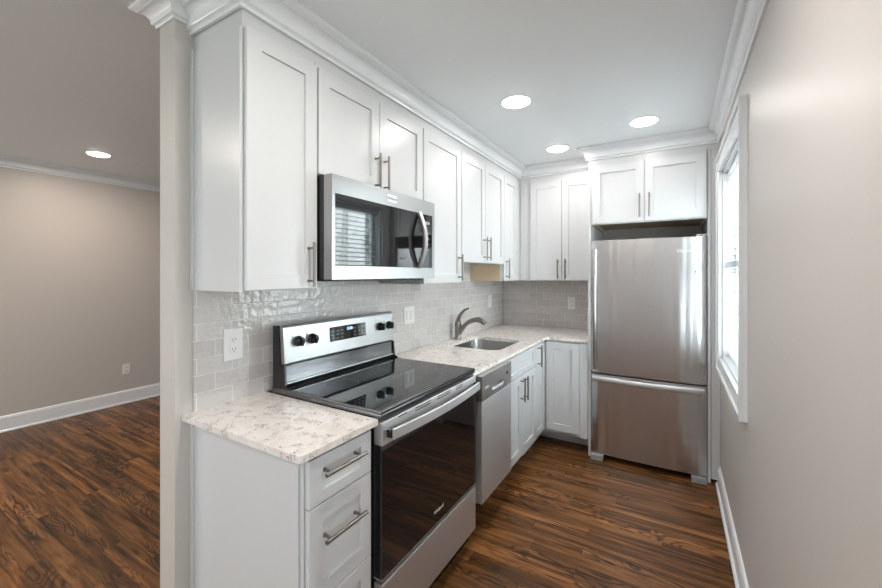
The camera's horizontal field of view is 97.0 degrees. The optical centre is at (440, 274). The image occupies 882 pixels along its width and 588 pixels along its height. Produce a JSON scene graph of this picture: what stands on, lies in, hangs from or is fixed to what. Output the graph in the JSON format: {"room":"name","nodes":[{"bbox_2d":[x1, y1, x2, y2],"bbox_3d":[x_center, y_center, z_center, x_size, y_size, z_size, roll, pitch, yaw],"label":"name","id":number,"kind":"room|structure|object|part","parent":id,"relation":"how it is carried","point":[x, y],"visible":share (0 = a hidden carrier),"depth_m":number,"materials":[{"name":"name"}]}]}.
{"room":"kitchen","nodes":[
{"label":"kitchen","id":0,"kind":"room"},
{"bbox_2d":[0,167,159,415],"bbox_3d":[-4.081,0.180,3.482,0.120,2.498,8.420,0,0,31],"label":"wall","id":1,"kind":"structure","parent":0,"point":[80,259],"depth_m":3.97,"materials":[{"name":"grey paint"}]},
{"bbox_2d":[0,383,159,432],"bbox_3d":[-4.012,1.357,3.453,0.028,0.144,8.200,0,0,31],"label":"baseboard","id":2,"kind":"structure","parent":1,"relation":"attached to","point":[23,419],"depth_m":3.95,"materials":[{"name":"white paint"}]},
{"bbox_2d":[0,154,159,191],"bbox_3d":[-3.993,-1.020,3.442,0.073,0.098,8.200,0,0,31],"label":"trim","id":3,"kind":"structure","parent":1,"relation":"attached to","point":[6,161],"depth_m":3.94,"materials":[{"name":"white paint"}]},
{"bbox_2d":[122,363,129,374],"bbox_3d":[-3.497,1.052,4.331,0.009,0.118,0.072,0,0,31],"label":"wall outlet","id":4,"kind":"object","parent":1,"relation":"attached to","point":[125,367],"visible":1,"depth_m":4.33,"materials":[{"name":"white plastic"}]},
{"bbox_2d":[0,0,159,182],"bbox_3d":[-2.583,-1.100,2.585,3.612,0.060,8.420,0,0,31],"label":"ceiling","id":5,"kind":"structure","parent":0,"point":[77,77],"depth_m":2.20,"materials":[{"name":"white paint"}]},
{"bbox_2d":[85,151,110,157],"bbox_3d":[-3.047,-1.061,3.470,0.176,0.017,0.176,0,0,31],"label":"recessed light","id":6,"kind":"object","parent":5,"relation":"in","point":[93,153],"visible":1,"depth_m":3.44,"materials":[{"name":"white plastic"}]},
{"bbox_2d":[160,20,271,587],"bbox_3d":[0.091,0.221,3.276,0.110,2.419,4.285,0,0,31],"label":"wall","id":7,"kind":"structure","parent":0,"point":[176,296],"depth_m":1.44,"materials":[{"name":"grey paint"}]},
{"bbox_2d":[128,0,187,30],"bbox_3d":[0.070,-0.955,3.241,0.256,0.069,4.348,0,0,31],"label":"trim","id":8,"kind":"structure","parent":7,"relation":"attached to","point":[160,13],"depth_m":1.41,"materials":[{"name":"white paint"}]},
{"bbox_2d":[190,19,316,291],"bbox_3d":[-0.699,-0.398,1.498,0.362,0.917,0.321,0,0,31],"label":"upper cabinet","id":9,"kind":"object","parent":7,"relation":"attached to","point":[253,96],"visible":1,"depth_m":1.39,"materials":[{"name":"grey paint"}]},
{"bbox_3d":[-0.803,-0.387,1.381,0.304,0.895,0.014,0,0,31],"label":"panel","id":10,"kind":"part","parent":9,"relation":"part of","materials":[{"name":"grey paint"}]},
{"bbox_3d":[-0.598,-0.399,1.445,0.019,0.914,0.308,0,0,31],"label":"frame","id":11,"kind":"part","parent":9,"relation":"part of","materials":[{"name":"grey paint"}]},
{"bbox_3d":[-0.579,-0.388,1.435,0.017,0.887,0.299,0,0,31],"label":"door","id":12,"kind":"part","parent":9,"relation":"part of","materials":[{"name":"grey paint"}]},
{"bbox_3d":[-0.501,-0.038,1.512,0.037,0.172,0.013,0,0,31],"label":"handle","id":13,"kind":"part","parent":9,"relation":"part of","materials":[{"name":"silver metal"}]},
{"bbox_2d":[193,263,502,411],"bbox_3d":[-0.141,0.050,2.774,0.007,0.930,3.062,0,0,31],"label":"tile backsplash","id":14,"kind":"structure","parent":7,"relation":"attached to","point":[437,307],"depth_m":1.87,"materials":[{"name":"grey tile"}]},
{"bbox_2d":[223,328,242,361],"bbox_3d":[-0.844,0.285,1.585,0.009,0.126,0.080,0,0,31],"label":"wall outlet","id":15,"kind":"object","parent":14,"relation":"attached to","point":[232,338],"visible":1,"depth_m":1.58,"materials":[{"name":"white plastic"}]},
{"bbox_2d":[230,336,237,352],"bbox_3d":[-0.841,0.285,1.584,0.002,0.068,0.033,0,0,31],"label":"receptacle","id":16,"kind":"object","parent":15,"relation":"attached to","point":[233,339],"depth_m":1.58,"materials":[{"name":"white plastic"}]},
{"bbox_2d":[404,306,413,324],"bbox_3d":[-0.213,0.276,2.636,0.010,0.118,0.118,0,0,31],"label":"light switch","id":17,"kind":"object","parent":14,"relation":"attached to","point":[408,311],"visible":1,"depth_m":2.63,"materials":[{"name":"white plastic"}]},
{"bbox_2d":[488,295,490,307],"bbox_3d":[0.475,0.262,3.784,0.010,0.118,0.072,0,0,31],"label":"light switch","id":18,"kind":"object","parent":14,"relation":"attached to","point":[489,296],"visible":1,"depth_m":3.77,"materials":[{"name":"white plastic"}]},
{"bbox_2d":[314,62,422,199],"bbox_3d":[-0.419,-0.627,1.964,0.361,0.457,0.761,0,0,31],"label":"upper cabinet","id":19,"kind":"object","parent":7,"relation":"attached to","point":[362,138],"visible":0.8,"depth_m":1.81,"materials":[{"name":"grey paint"}]},
{"bbox_3d":[-0.401,-0.618,1.732,0.017,0.427,0.375,0,0,31],"label":"door","id":20,"kind":"part","parent":19,"relation":"part of","materials":[{"name":"grey paint"}]},
{"bbox_2d":[317,173,434,280],"bbox_3d":[-0.374,-0.183,1.937,0.450,0.425,0.760,0,0,31],"label":"microwave","id":21,"kind":"object","parent":19,"relation":"attached to","point":[366,232],"visible":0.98,"depth_m":1.73,"materials":[{"name":"silver metal"}]},
{"bbox_3d":[-0.420,0.024,1.965,0.320,0.010,0.720,0,0,31],"label":"underside panel","id":22,"kind":"part","parent":21,"relation":"part of","materials":[{"name":"grey metal"}]},
{"bbox_3d":[-0.097,-0.178,2.028,0.068,0.300,0.020,0,0,31],"label":"handle","id":23,"kind":"part","parent":21,"relation":"part of","materials":[{"name":"silver metal"}]},
{"bbox_3d":[-0.297,-0.488,1.853,0.037,0.172,0.013,0,0,31],"label":"handle","id":24,"kind":"part","parent":19,"relation":"part of","materials":[{"name":"silver metal"}]},
{"bbox_3d":[-0.264,-0.488,1.908,0.037,0.172,0.013,0,0,31],"label":"handle","id":25,"kind":"part","parent":19,"relation":"part of","materials":[{"name":"silver metal"}]},
{"bbox_3d":[-0.206,-0.618,2.057,0.017,0.427,0.375,0,0,31],"label":"door","id":26,"kind":"part","parent":19,"relation":"part of","materials":[{"name":"grey paint"}]},
{"bbox_2d":[380,124,463,283],"bbox_3d":[-0.103,-0.399,2.491,0.361,0.914,0.465,0,0,31],"label":"upper cabinet","id":27,"kind":"object","parent":7,"relation":"attached to","point":[441,157],"visible":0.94,"depth_m":2.44,"materials":[{"name":"grey paint"}]},
{"bbox_3d":[-0.006,-0.399,2.433,0.019,0.914,0.465,0,0,31],"label":"frame","id":28,"kind":"part","parent":27,"relation":"part of","materials":[{"name":"grey paint"}]},
{"bbox_3d":[0.012,-0.388,2.422,0.017,0.887,0.457,0,0,31],"label":"door","id":29,"kind":"part","parent":27,"relation":"part of","materials":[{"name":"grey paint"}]},
{"bbox_3d":[0.131,-0.045,2.567,0.037,0.172,0.013,0,0,31],"label":"handle","id":30,"kind":"part","parent":27,"relation":"part of","materials":[{"name":"silver metal"}]},
{"bbox_2d":[459,147,503,264],"bbox_3d":[0.212,-0.469,3.017,0.361,0.774,0.757,0,0,31],"label":"upper cabinet","id":31,"kind":"object","parent":7,"relation":"attached to","point":[482,185],"visible":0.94,"depth_m":2.90,"materials":[{"name":"grey paint"}]},
{"bbox_3d":[0.231,-0.458,2.787,0.017,0.747,0.374,0,0,31],"label":"door","id":32,"kind":"part","parent":31,"relation":"part of","materials":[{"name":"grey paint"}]},
{"bbox_3d":[0.334,-0.192,2.906,0.037,0.172,0.013,0,0,31],"label":"handle","id":33,"kind":"part","parent":31,"relation":"part of","materials":[{"name":"silver metal"}]},
{"bbox_3d":[0.368,-0.192,2.963,0.037,0.172,0.013,0,0,31],"label":"handle","id":34,"kind":"part","parent":31,"relation":"part of","materials":[{"name":"silver metal"}]},
{"bbox_3d":[0.424,-0.458,3.110,0.017,0.747,0.372,0,0,31],"label":"door","id":35,"kind":"part","parent":31,"relation":"part of","materials":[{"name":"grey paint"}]},
{"bbox_2d":[470,173,519,280],"bbox_3d":[0.521,-0.399,3.532,0.361,0.914,0.443,0,0,31],"label":"upper cabinet","id":36,"kind":"object","parent":7,"relation":"attached to","point":[510,270],"visible":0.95,"depth_m":3.40,"materials":[{"name":"grey paint"}]},
{"bbox_3d":[0.603,-0.388,3.408,0.017,0.887,0.304,0,0,31],"label":"door","id":37,"kind":"part","parent":36,"relation":"part of","materials":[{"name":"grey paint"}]},
{"bbox_3d":[0.618,-0.399,3.474,0.019,0.914,0.442,0,0,31],"label":"frame","id":38,"kind":"part","parent":36,"relation":"part of","materials":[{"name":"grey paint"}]},
{"bbox_2d":[0,396,734,587],"bbox_3d":[-1.672,1.455,2.039,5.736,0.050,8.420,0,0,31],"label":"floor","id":39,"kind":"structure","parent":0,"point":[80,494],"depth_m":2.30,"materials":[{"name":"brown wood"}]},
{"bbox_2d":[190,424,370,587],"bbox_3d":[-0.570,0.984,1.413,0.670,0.890,0.308,0,0,31],"label":"base cabinet","id":40,"kind":"object","parent":39,"relation":"on","point":[259,519],"visible":0.8,"depth_m":1.28,"materials":[{"name":"grey paint"}]},
{"bbox_3d":[-0.678,0.984,1.306,0.594,0.890,0.014,0,0,31],"label":"panel","id":41,"kind":"part","parent":40,"relation":"part of","materials":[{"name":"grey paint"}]},
{"bbox_2d":[182,391,377,463],"bbox_3d":[-0.587,0.527,1.409,0.644,0.022,0.338,0,0,31],"label":"countertop","id":42,"kind":"structure","parent":40,"relation":"on","point":[296,431],"depth_m":1.35,"materials":[{"name":"stone"}]},
{"bbox_3d":[-0.338,0.929,1.282,0.018,0.782,0.294,0,0,31],"label":"frame","id":43,"kind":"part","parent":40,"relation":"part of","materials":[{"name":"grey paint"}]},
{"bbox_3d":[-0.324,0.845,1.267,0.017,0.291,0.272,0,0,31],"label":"drawer","id":44,"kind":"part","parent":40,"relation":"part of","materials":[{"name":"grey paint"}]},
{"bbox_3d":[-0.324,0.624,1.267,0.017,0.142,0.272,0,0,31],"label":"drawer","id":45,"kind":"part","parent":40,"relation":"part of","materials":[{"name":"grey paint"}]},
{"bbox_3d":[-0.306,0.798,1.241,0.040,0.013,0.178,0,0,31],"label":"handle","id":46,"kind":"part","parent":40,"relation":"part of","materials":[{"name":"silver metal"}]},
{"bbox_3d":[-0.306,0.598,1.241,0.040,0.013,0.178,0,0,31],"label":"handle","id":47,"kind":"part","parent":40,"relation":"part of","materials":[{"name":"silver metal"}]},
{"bbox_3d":[-0.324,1.150,1.267,0.017,0.311,0.272,0,0,31],"label":"drawer","id":48,"kind":"part","parent":40,"relation":"part of","materials":[{"name":"grey paint"}]},
{"bbox_2d":[269,311,479,587],"bbox_3d":[-0.270,0.825,1.865,0.700,1.209,0.764,0,0,31],"label":"range","id":49,"kind":"object","parent":39,"relation":"on","point":[423,471],"visible":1,"depth_m":1.70,"materials":[{"name":"silver metal"}]},
{"bbox_3d":[-0.638,0.297,1.737,0.003,0.060,0.060,0,0,31],"label":"knob plate","id":50,"kind":"part","parent":49,"relation":"part of","materials":[{"name":"black plastic"}]},
{"bbox_3d":[-0.621,0.297,1.727,0.035,0.047,0.047,0,0,31],"label":"knob","id":51,"kind":"part","parent":49,"relation":"part of","materials":[{"name":"black plastic"}]},
{"bbox_3d":[-0.598,0.297,1.804,0.003,0.060,0.060,0,0,31],"label":"knob plate","id":52,"kind":"part","parent":49,"relation":"part of","materials":[{"name":"black plastic"}]},
{"bbox_3d":[-0.581,0.297,1.794,0.035,0.047,0.047,0,0,31],"label":"knob","id":53,"kind":"part","parent":49,"relation":"part of","materials":[{"name":"black plastic"}]},
{"bbox_3d":[-0.490,0.305,2.002,0.033,0.168,0.757,0,0,31],"label":"control panel","id":54,"kind":"part","parent":49,"relation":"part of","materials":[{"name":"silver metal"}]},
{"bbox_2d":[272,357,474,418],"bbox_3d":[-0.280,0.502,1.869,0.610,0.024,0.761,0,0,31],"label":"cooktop","id":55,"kind":"object","parent":49,"relation":"in","point":[382,387],"depth_m":1.72,"materials":[{"name":"black glass"}]},
{"bbox_3d":[-0.333,0.297,2.208,0.035,0.047,0.047,0,0,31],"label":"knob","id":56,"kind":"part","parent":49,"relation":"part of","materials":[{"name":"black plastic"}]},
{"bbox_3d":[-0.292,0.297,2.276,0.035,0.047,0.047,0,0,31],"label":"knob","id":57,"kind":"part","parent":49,"relation":"part of","materials":[{"name":"black plastic"}]},
{"bbox_3d":[-0.030,1.217,1.720,0.039,0.217,0.759,0,0,31],"label":"storage drawer","id":58,"kind":"part","parent":49,"relation":"part of","materials":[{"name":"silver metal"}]},
{"bbox_3d":[-0.030,1.092,1.720,0.039,0.006,0.759,0,0,31],"label":"trim","id":59,"kind":"part","parent":49,"relation":"part of","materials":[{"name":"silver metal"}]},
{"bbox_3d":[-0.030,0.571,1.720,0.039,0.084,0.759,0,0,31],"label":"door frame","id":60,"kind":"part","parent":49,"relation":"part of","materials":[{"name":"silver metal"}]},
{"bbox_3d":[0.022,0.575,1.701,0.030,0.039,0.721,0,0,31],"label":"handle","id":61,"kind":"part","parent":49,"relation":"part of","materials":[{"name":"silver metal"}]},
{"bbox_2d":[474,361,510,504],"bbox_3d":[0.048,0.985,2.403,0.653,0.888,0.428,0,0,31],"label":"dishwasher","id":62,"kind":"object","parent":39,"relation":"on","point":[493,399],"visible":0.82,"depth_m":2.17,"materials":[{"name":"grey metal"}]},
{"bbox_3d":[0.297,0.608,2.254,0.068,0.133,0.428,0,0,31],"label":"control panel","id":63,"kind":"part","parent":62,"relation":"part of","materials":[{"name":"silver metal"}]},
{"bbox_3d":[0.317,0.645,2.248,0.029,0.019,0.174,0,0,31],"label":"pocket handle","id":64,"kind":"part","parent":62,"relation":"part of","materials":[{"name":"silver metal"}]},
{"bbox_2d":[458,339,535,467],"bbox_3d":[0.319,0.984,2.879,0.648,0.890,0.659,0,0,31],"label":"base cabinet","id":65,"kind":"object","parent":39,"relation":"on","point":[523,364],"visible":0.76,"depth_m":2.75,"materials":[{"name":"grey paint"}]},
{"bbox_3d":[0.476,0.992,2.601,0.017,0.566,0.336,0,0,31],"label":"door","id":66,"kind":"part","parent":65,"relation":"part of","materials":[{"name":"grey paint"}]},
{"bbox_3d":[0.557,0.629,2.737,0.017,0.152,0.652,0,0,31],"label":"false drawer","id":67,"kind":"part","parent":65,"relation":"part of","materials":[{"name":"grey paint"}]},
{"bbox_3d":[0.572,0.805,2.709,0.037,0.165,0.013,0,0,31],"label":"handle","id":68,"kind":"part","parent":65,"relation":"part of","materials":[{"name":"silver metal"}]},
{"bbox_3d":[0.604,0.805,2.762,0.037,0.165,0.013,0,0,31],"label":"handle","id":69,"kind":"part","parent":65,"relation":"part of","materials":[{"name":"silver metal"}]},
{"bbox_3d":[0.644,0.992,2.883,0.017,0.566,0.312,0,0,31],"label":"door","id":70,"kind":"part","parent":65,"relation":"part of","materials":[{"name":"grey paint"}]},
{"bbox_2d":[522,340,587,455],"bbox_3d":[0.834,0.984,3.470,0.963,0.890,0.880,0,0,31],"label":"base cabinet","id":71,"kind":"object","parent":39,"relation":"on","point":[561,366],"visible":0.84,"depth_m":3.15,"materials":[{"name":"grey paint"}]},
{"bbox_2d":[395,323,587,375],"bbox_3d":[0.546,0.527,2.989,0.963,0.022,2.001,0,0,31],"label":"countertop","id":72,"kind":"structure","parent":71,"relation":"on","point":[525,337],"depth_m":2.82,"materials":[{"name":"stone"}]},
{"bbox_2d":[454,307,486,339],"bbox_3d":[0.229,0.388,3.051,0.279,0.256,0.062,0,0,31],"label":"faucet","id":73,"kind":"object","parent":72,"relation":"on","point":[459,329],"visible":1,"depth_m":3.08,"materials":[{"name":"silver metal"}]},
{"bbox_3d":[0.171,0.320,3.086,0.120,0.121,0.024,0,0,31],"label":"lever","id":74,"kind":"part","parent":73,"relation":"part of","materials":[{"name":"silver metal"}]},
{"bbox_3d":[0.235,0.413,3.047,0.264,0.161,0.041,0,0,31],"label":"spout","id":75,"kind":"part","parent":73,"relation":"part of","materials":[{"name":"silver metal"}]},
{"bbox_2d":[455,339,514,349],"bbox_3d":[0.336,0.636,2.935,0.406,0.194,0.506,0,0,31],"label":"sink","id":76,"kind":"object","parent":72,"relation":"in","point":[479,343],"visible":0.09,"depth_m":3.17,"materials":[{"name":"silver metal"}]},
{"bbox_3d":[0.789,0.914,3.125,0.017,0.722,0.238,0,0,31],"label":"door","id":77,"kind":"part","parent":71,"relation":"part of","materials":[{"name":"grey paint"}]},
{"bbox_3d":[0.775,0.640,3.047,0.037,0.165,0.013,0,0,31],"label":"handle","id":78,"kind":"part","parent":71,"relation":"part of","materials":[{"name":"silver metal"}]},
{"bbox_3d":[0.987,0.914,3.160,0.265,0.722,0.017,0,0,31],"label":"door","id":79,"kind":"part","parent":71,"relation":"part of","materials":[{"name":"grey paint"}]},
{"bbox_3d":[0.934,0.919,3.061,0.372,0.762,0.282,0,0,31],"label":"frame","id":80,"kind":"part","parent":71,"relation":"part of","materials":[{"name":"grey paint"}]},
{"bbox_2d":[588,165,602,455],"bbox_3d":[1.326,0.287,3.332,0.020,2.285,0.610,0,0,31],"label":"panel","id":81,"kind":"object","parent":39,"relation":"on","point":[594,234],"visible":0.36,"depth_m":3.07,"materials":[{"name":"grey paint"}]},
{"bbox_2d":[590,234,706,485],"bbox_3d":[1.627,0.577,3.076,0.752,1.705,0.651,0,0,31],"label":"refrigerator","id":82,"kind":"object","parent":39,"relation":"on","point":[649,295],"visible":1,"depth_m":2.82,"materials":[{"name":"grey metal"}]},
{"bbox_3d":[1.177,0.270,3.003,0.040,0.922,0.064,0,0,31],"label":"handle","id":83,"kind":"part","parent":82,"relation":"part of","materials":[{"name":"silver metal"}]},
{"bbox_3d":[1.476,0.802,2.824,0.725,0.043,0.064,0,0,31],"label":"handle","id":84,"kind":"part","parent":82,"relation":"part of","materials":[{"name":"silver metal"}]},
{"bbox_3d":[1.502,0.249,2.868,0.752,1.018,0.064,0,0,31],"label":"door","id":85,"kind":"part","parent":82,"relation":"part of","materials":[{"name":"silver metal"}]},
{"bbox_3d":[1.502,1.077,2.868,0.752,0.613,0.064,0,0,31],"label":"freezer drawer","id":86,"kind":"part","parent":82,"relation":"part of","materials":[{"name":"silver metal"}]},
{"bbox_2d":[702,148,719,482],"bbox_3d":[2.017,0.287,2.919,0.070,2.285,0.610,0,0,31],"label":"panel","id":87,"kind":"object","parent":39,"relation":"on","point":[713,380],"visible":0.56,"depth_m":2.67,"materials":[{"name":"grey paint"}]},
{"bbox_2d":[115,0,736,165],"bbox_3d":[-0.413,-1.060,0.624,2.122,0.140,7.286,0,0,31],"label":"ceiling","id":88,"kind":"structure","parent":0,"point":[588,69],"depth_m":1.77,"materials":[{"name":"white paint"}]},
{"bbox_2d":[501,95,531,108],"bbox_3d":[0.430,-0.981,2.235,0.176,0.017,0.176,0,0,31],"label":"recessed light","id":89,"kind":"object","parent":88,"relation":"in","point":[513,101],"visible":1,"depth_m":2.21,"materials":[{"name":"white plastic"}]},
{"bbox_2d":[546,145,568,151],"bbox_3d":[0.917,-0.981,3.064,0.176,0.017,0.176,0,0,31],"label":"recessed light","id":90,"kind":"object","parent":88,"relation":"in","point":[555,148],"visible":1,"depth_m":3.03,"materials":[{"name":"white plastic"}]},
{"bbox_2d":[629,116,659,126],"bbox_3d":[1.312,-0.981,2.519,0.176,0.017,0.176,0,0,31],"label":"recessed light","id":91,"kind":"object","parent":88,"relation":"in","point":[642,121],"visible":1,"depth_m":2.49,"materials":[{"name":"white plastic"}]},
{"bbox_2d":[603,225,701,239],"bbox_3d":[1.508,0.221,3.650,1.935,2.419,0.120,0,0,31],"label":"wall","id":92,"kind":"structure","parent":0,"point":[674,231],"depth_m":3.38,"materials":[{"name":"grey paint"}]},
{"bbox_2d":[503,280,587,328],"bbox_3d":[1.061,0.283,3.843,0.955,0.466,0.007,0,0,31],"label":"tile backsplash","id":93,"kind":"structure","parent":92,"relation":"attached to","point":[525,302],"depth_m":3.86,"materials":[{"name":"grey tile"}]},
{"bbox_2d":[568,297,574,308],"bbox_3d":[1.246,0.275,3.723,0.072,0.118,0.009,0,0,31],"label":"wall outlet","id":94,"kind":"object","parent":93,"relation":"attached to","point":[571,300],"visible":1,"depth_m":3.72,"materials":[{"name":"white plastic"}]},
{"bbox_2d":[520,175,587,280],"bbox_3d":[0.962,-0.399,3.683,0.963,0.914,0.382,0,0,31],"label":"upper cabinet","id":95,"kind":"object","parent":92,"relation":"attached to","point":[553,212],"visible":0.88,"depth_m":3.48,"materials":[{"name":"grey paint"}]},
{"bbox_3d":[0.946,-0.388,3.524,0.286,0.887,0.017,0,0,31],"label":"door","id":96,"kind":"part","parent":95,"relation":"part of","materials":[{"name":"grey paint"}]},
{"bbox_3d":[1.029,-0.046,3.442,0.013,0.172,0.037,0,0,31],"label":"handle","id":97,"kind":"part","parent":95,"relation":"part of","materials":[{"name":"silver metal"}]},
{"bbox_3d":[1.086,-0.046,3.408,0.013,0.172,0.037,0,0,31],"label":"handle","id":98,"kind":"part","parent":95,"relation":"part of","materials":[{"name":"silver metal"}]},
{"bbox_3d":[1.185,-0.388,3.381,0.262,0.887,0.017,0,0,31],"label":"door","id":99,"kind":"part","parent":95,"relation":"part of","materials":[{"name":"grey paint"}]},
{"bbox_2d":[591,150,706,231],"bbox_3d":[1.646,-0.620,3.107,0.757,0.471,0.667,0,0,31],"label":"upper cabinet","id":100,"kind":"object","parent":92,"relation":"attached to","point":[666,190],"visible":1,"depth_m":2.85,"materials":[{"name":"white wood"}]},
{"bbox_3d":[1.348,-0.394,3.331,0.016,0.019,0.590,0,0,31],"label":"rail","id":101,"kind":"part","parent":100,"relation":"part of","materials":[{"name":"brown wood"}]},
{"bbox_3d":[1.338,-0.613,2.957,0.358,0.443,0.017,0,0,31],"label":"door","id":102,"kind":"part","parent":100,"relation":"part of","materials":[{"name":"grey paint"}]},
{"bbox_3d":[1.507,-0.505,2.823,0.013,0.172,0.037,0,0,31],"label":"handle","id":103,"kind":"part","parent":100,"relation":"part of","materials":[{"name":"silver metal"}]},
{"bbox_3d":[1.656,-0.613,2.766,0.372,0.443,0.017,0,0,31],"label":"door","id":104,"kind":"part","parent":100,"relation":"part of","materials":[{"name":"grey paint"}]},
{"bbox_2d":[720,0,881,587],"bbox_3d":[0.414,0.220,0.058,0.120,2.418,7.165,0,0,31],"label":"wall","id":105,"kind":"structure","parent":0,"point":[802,478],"depth_m":0.89,"materials":[{"name":"grey paint"}]},
{"bbox_2d":[181,0,769,182],"bbox_3d":[-0.469,-0.940,0.467,1.816,0.098,6.720,0,0,31],"label":"trim","id":106,"kind":"structure","parent":105,"relation":"attached to","point":[291,18],"depth_m":1.84,"materials":[{"name":"white paint"}]},
{"bbox_2d":[715,94,747,422],"bbox_3d":[1.615,-0.066,2.107,0.136,1.392,1.109,0,0,31],"label":"window","id":107,"kind":"structure","parent":105,"relation":"in","point":[737,392],"depth_m":2.10,"materials":[{"name":"white paint"}]},
{"bbox_2d":[727,154,737,368],"bbox_3d":[1.620,-0.066,2.104,0.059,1.163,0.881,0,0,31],"label":"window blind","id":108,"kind":"object","parent":107,"relation":"attached to","point":[732,175],"visible":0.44,"depth_m":2.29,"materials":[{"name":"white"}]},
{"bbox_3d":[1.621,-0.626,2.103,0.040,0.043,0.881,0,0,31],"label":"head rail","id":109,"kind":"part","parent":108,"relation":"part of","materials":[{"name":"white plastic"}]},
{"bbox_3d":[1.623,0.504,2.102,0.040,0.022,0.873,0,0,31],"label":"rail","id":110,"kind":"part","parent":108,"relation":"part of","materials":[{"name":"white"}]},
{"bbox_3d":[1.659,-0.062,2.081,0.035,1.179,0.889,0,0,31],"label":"sash","id":111,"kind":"part","parent":107,"relation":"part of","materials":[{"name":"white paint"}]},
{"bbox_2d":[715,467,748,587],"bbox_3d":[0.225,1.366,-0.115,0.028,0.127,6.434,0,0,31],"label":"baseboard","id":112,"kind":"structure","parent":105,"relation":"attached to","point":[738,570],"depth_m":2.02,"materials":[{"name":"white paint"}]}
]}

